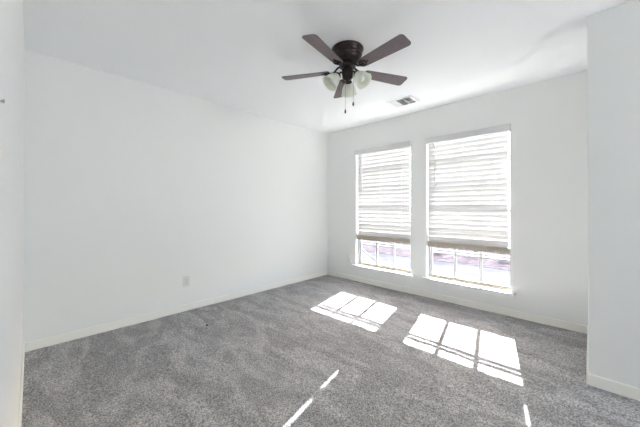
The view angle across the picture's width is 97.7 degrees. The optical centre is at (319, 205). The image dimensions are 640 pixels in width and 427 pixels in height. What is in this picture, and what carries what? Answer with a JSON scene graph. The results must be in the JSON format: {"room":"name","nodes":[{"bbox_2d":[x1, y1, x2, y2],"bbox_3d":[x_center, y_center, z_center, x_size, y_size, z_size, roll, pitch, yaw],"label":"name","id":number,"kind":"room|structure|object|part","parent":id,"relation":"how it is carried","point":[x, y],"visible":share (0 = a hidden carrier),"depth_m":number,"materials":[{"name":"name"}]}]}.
{"room":"empty bedroom","nodes":[
{"label":"empty bedroom","id":0,"kind":"room"},
{"bbox_2d":[0,0,24,426],"bbox_3d":[-0.090,-0.044,-0.068,6.540,2.460,0.140,0,0,44],"label":"wall","id":1,"kind":"structure","parent":0,"point":[12,49],"depth_m":0.85,"materials":[{"name":"white paint"}]},
{"bbox_2d":[18,343,24,426],"bbox_3d":[-0.089,1.139,0.029,6.400,0.085,0.011,0,0,44],"label":"baseboard","id":2,"kind":"structure","parent":1,"relation":"attached to","point":[23,348],"depth_m":1.68,"materials":[{"name":"white paint"}]},
{"bbox_2d":[23,50,327,342],"bbox_3d":[-1.229,-0.025,3.558,0.140,2.460,3.766,0,0,44],"label":"wall","id":3,"kind":"structure","parent":0,"point":[133,189],"depth_m":2.89,"materials":[{"name":"white paint"}]},
{"bbox_2d":[25,270,326,351],"bbox_3d":[-1.127,1.158,3.550,0.011,0.085,3.604,0,0,44],"label":"baseboard","id":4,"kind":"structure","parent":3,"relation":"attached to","point":[61,338],"depth_m":2.88,"materials":[{"name":"white paint"}]},
{"bbox_2d":[183,276,189,286],"bbox_3d":[-1.508,0.855,3.159,0.009,0.114,0.070,0,0,44],"label":"wall outlet","id":5,"kind":"object","parent":3,"relation":"attached to","point":[186,279],"visible":1,"depth_m":3.15,"materials":[{"name":"white plastic"}]},
{"bbox_2d":[23,0,632,133],"bbox_3d":[1.170,-1.325,1.341,6.680,0.120,3.906,0,0,44],"label":"ceiling","id":6,"kind":"structure","parent":0,"point":[237,54],"depth_m":2.19,"materials":[{"name":"white paint"}]},
{"bbox_2d":[282,34,410,113],"bbox_3d":[0.229,-1.001,2.225,1.056,0.521,1.068,0,0,44],"label":"ceiling fan","id":7,"kind":"object","parent":6,"relation":"hanging from","point":[347,54],"visible":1,"depth_m":2.17,"materials":[{"name":"brown wood"}]},
{"bbox_3d":[-0.117,-1.087,2.344,0.406,0.006,0.120,0,12,15],"label":"blade","id":8,"kind":"part","parent":7,"relation":"part of","materials":[{"name":"brown wood"}]},
{"bbox_3d":[0.031,-1.089,1.960,0.120,0.006,0.406,14,7,32],"label":"blade","id":9,"kind":"part","parent":7,"relation":"part of","materials":[{"name":"brown wood"}]},
{"bbox_3d":[0.086,-0.981,2.209,0.130,0.139,0.136,0,0,44],"label":"lamp shade","id":10,"kind":"part","parent":7,"relation":"part of","materials":[{"name":"white glass"}]},
{"bbox_3d":[0.203,-1.085,2.604,0.120,0.006,0.406,-12,0,-3],"label":"blade","id":11,"kind":"part","parent":7,"relation":"part of","materials":[{"name":"brown wood"}]},
{"bbox_3d":[0.244,-0.979,2.397,0.130,0.139,0.134,0,0,44],"label":"lamp shade","id":12,"kind":"part","parent":7,"relation":"part of","materials":[{"name":"white glass"}]},
{"bbox_3d":[0.328,-0.981,2.166,0.138,0.139,0.132,0,0,44],"label":"lamp shade","id":13,"kind":"part","parent":7,"relation":"part of","materials":[{"name":"white glass"}]},
{"bbox_3d":[0.443,-1.088,1.982,0.120,0.006,0.406,16,-10,-38],"label":"blade","id":14,"kind":"part","parent":7,"relation":"part of","materials":[{"name":"brown wood"}]},
{"bbox_3d":[0.549,-1.086,2.380,0.406,0.006,0.120,0,-12,-21],"label":"blade","id":15,"kind":"part","parent":7,"relation":"part of","materials":[{"name":"brown wood"}]},
{"bbox_2d":[386,95,419,107],"bbox_3d":[1.000,-1.247,3.378,0.312,0.026,0.245,0,0,44],"label":"ceiling vent","id":16,"kind":"object","parent":6,"relation":"in","point":[407,100],"visible":1,"depth_m":3.36,"materials":[{"name":"white metal"}]},
{"bbox_2d":[21,275,639,426],"bbox_3d":[1.169,1.180,1.328,6.680,0.008,3.906,0,0,44],"label":"floor","id":17,"kind":"structure","parent":0,"point":[326,350],"depth_m":2.00,"materials":[{"name":"grey carpet"}]},
{"bbox_2d":[328,70,587,325],"bbox_3d":[1.356,-0.022,3.775,3.554,2.460,0.140,0,0,44],"label":"wall","id":18,"kind":"structure","parent":0,"point":[547,119],"depth_m":2.93,"materials":[{"name":"white paint"}]},
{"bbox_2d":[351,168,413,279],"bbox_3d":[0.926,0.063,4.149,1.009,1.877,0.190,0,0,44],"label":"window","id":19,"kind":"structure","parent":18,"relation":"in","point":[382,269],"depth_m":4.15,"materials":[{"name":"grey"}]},
{"bbox_3d":[0.969,0.032,4.194,0.925,1.815,0.065,0,0,44],"label":"frame","id":20,"kind":"part","parent":19,"relation":"part of","materials":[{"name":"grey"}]},
{"bbox_2d":[354,141,410,243],"bbox_3d":[0.917,-0.169,4.142,0.947,1.407,0.108,0,0,44],"label":"window blind","id":21,"kind":"object","parent":19,"relation":"attached to","point":[384,174],"visible":0.9,"depth_m":4.11,"materials":[{"name":"white plastic"}]},
{"bbox_3d":[0.688,-0.143,4.386,0.002,1.332,0.075,0,0,44],"label":"ladder cord","id":22,"kind":"part","parent":21,"relation":"part of","materials":[{"name":"white fabric"}]},
{"bbox_3d":[0.930,0.521,4.149,0.904,0.026,0.064,0,0,44],"label":"rail","id":23,"kind":"part","parent":21,"relation":"part of","materials":[{"name":"white plastic"}]},
{"bbox_3d":[0.967,0.481,4.184,0.888,0.882,0.022,0,0,44],"label":"sash","id":24,"kind":"part","parent":19,"relation":"part of","materials":[{"name":"grey"}]},
{"bbox_3d":[0.972,0.911,4.176,0.860,0.022,0.022,0,0,44],"label":"rail","id":25,"kind":"part","parent":19,"relation":"part of","materials":[{"name":"beige plastic"}]},
{"bbox_2d":[327,270,587,333],"bbox_3d":[1.303,1.160,3.714,3.274,0.085,0.011,0,0,44],"label":"baseboard","id":26,"kind":"structure","parent":18,"relation":"attached to","point":[571,326],"depth_m":3.22,"materials":[{"name":"white paint"}]},
{"bbox_2d":[421,131,514,298],"bbox_3d":[1.743,0.059,3.357,1.004,1.877,0.190,0,0,44],"label":"window","id":27,"kind":"structure","parent":18,"relation":"in","point":[479,286],"depth_m":3.32,"materials":[{"name":"grey"}]},
{"bbox_3d":[1.786,0.028,3.403,0.920,1.815,0.065,0,0,44],"label":"frame","id":28,"kind":"part","parent":27,"relation":"part of","materials":[{"name":"grey"}]},
{"bbox_2d":[424,124,510,253],"bbox_3d":[1.734,-0.173,3.351,0.942,1.407,0.108,0,0,44],"label":"window blind","id":29,"kind":"object","parent":27,"relation":"attached to","point":[468,170],"visible":0.98,"depth_m":3.32,"materials":[{"name":"white plastic"}]},
{"bbox_3d":[1.747,0.518,3.358,0.899,0.026,0.064,0,0,44],"label":"rail","id":30,"kind":"part","parent":29,"relation":"part of","materials":[{"name":"white plastic"}]},
{"bbox_3d":[1.784,0.477,3.393,0.883,0.882,0.022,0,0,44],"label":"sash","id":31,"kind":"part","parent":27,"relation":"part of","materials":[{"name":"grey"}]},
{"bbox_3d":[1.790,0.907,3.385,0.855,0.022,0.022,0,0,44],"label":"rail","id":32,"kind":"part","parent":27,"relation":"part of","materials":[{"name":"beige plastic"}]},
{"bbox_2d":[587,0,639,387],"bbox_3d":[2.992,-0.038,0.763,3.266,2.460,0.120,0,0,44],"label":"wall","id":33,"kind":"structure","parent":0,"point":[613,34],"depth_m":1.77,"materials":[{"name":"white paint"}]},
{"bbox_2d":[589,373,639,400],"bbox_3d":[2.896,1.145,0.758,3.126,0.085,0.011,0,0,44],"label":"baseboard","id":34,"kind":"structure","parent":33,"relation":"attached to","point":[599,382],"depth_m":1.76,"materials":[{"name":"white paint"}]},
{"bbox_3d":[2.180,-0.030,2.172,0.140,2.460,1.016,0,0,44],"label":"wall","id":35,"kind":"structure","parent":0,"visible":0},
{"bbox_2d":[586,328,588,384],"bbox_3d":[2.118,1.152,2.210,0.011,0.085,1.016,0,0,44],"label":"baseboard","id":36,"kind":"structure","parent":35,"relation":"attached to","point":[587,365],"depth_m":1.93,"materials":[{"name":"white paint"}]},
{"label":"outside","id":37,"kind":"structure","parent":0,"visible":0},
{"bbox_2d":[362,218,509,274],"bbox_3d":[15.882,1.838,21.128,60.000,0.200,44.700,0,0,44],"label":"ground","id":38,"kind":"structure","parent":37,"point":[470,267],"depth_m":7.87,"materials":[{"name":"white"}]},
{"bbox_2d":[362,240,509,270],"bbox_3d":[5.103,1.670,9.991,60.000,0.006,4.500,0,0,44],"label":"planting bed","id":39,"kind":"object","parent":38,"relation":"on","point":[489,263],"visible":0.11,"depth_m":9.29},
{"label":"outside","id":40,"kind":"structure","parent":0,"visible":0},
{"bbox_2d":[362,254,509,285],"bbox_3d":[2.495,1.647,7.297,60.000,0.020,1.600,0,0,44],"label":"path","id":41,"kind":"structure","parent":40,"point":[494,278],"depth_m":6.93,"materials":[{"name":"white concrete"}]}
]}

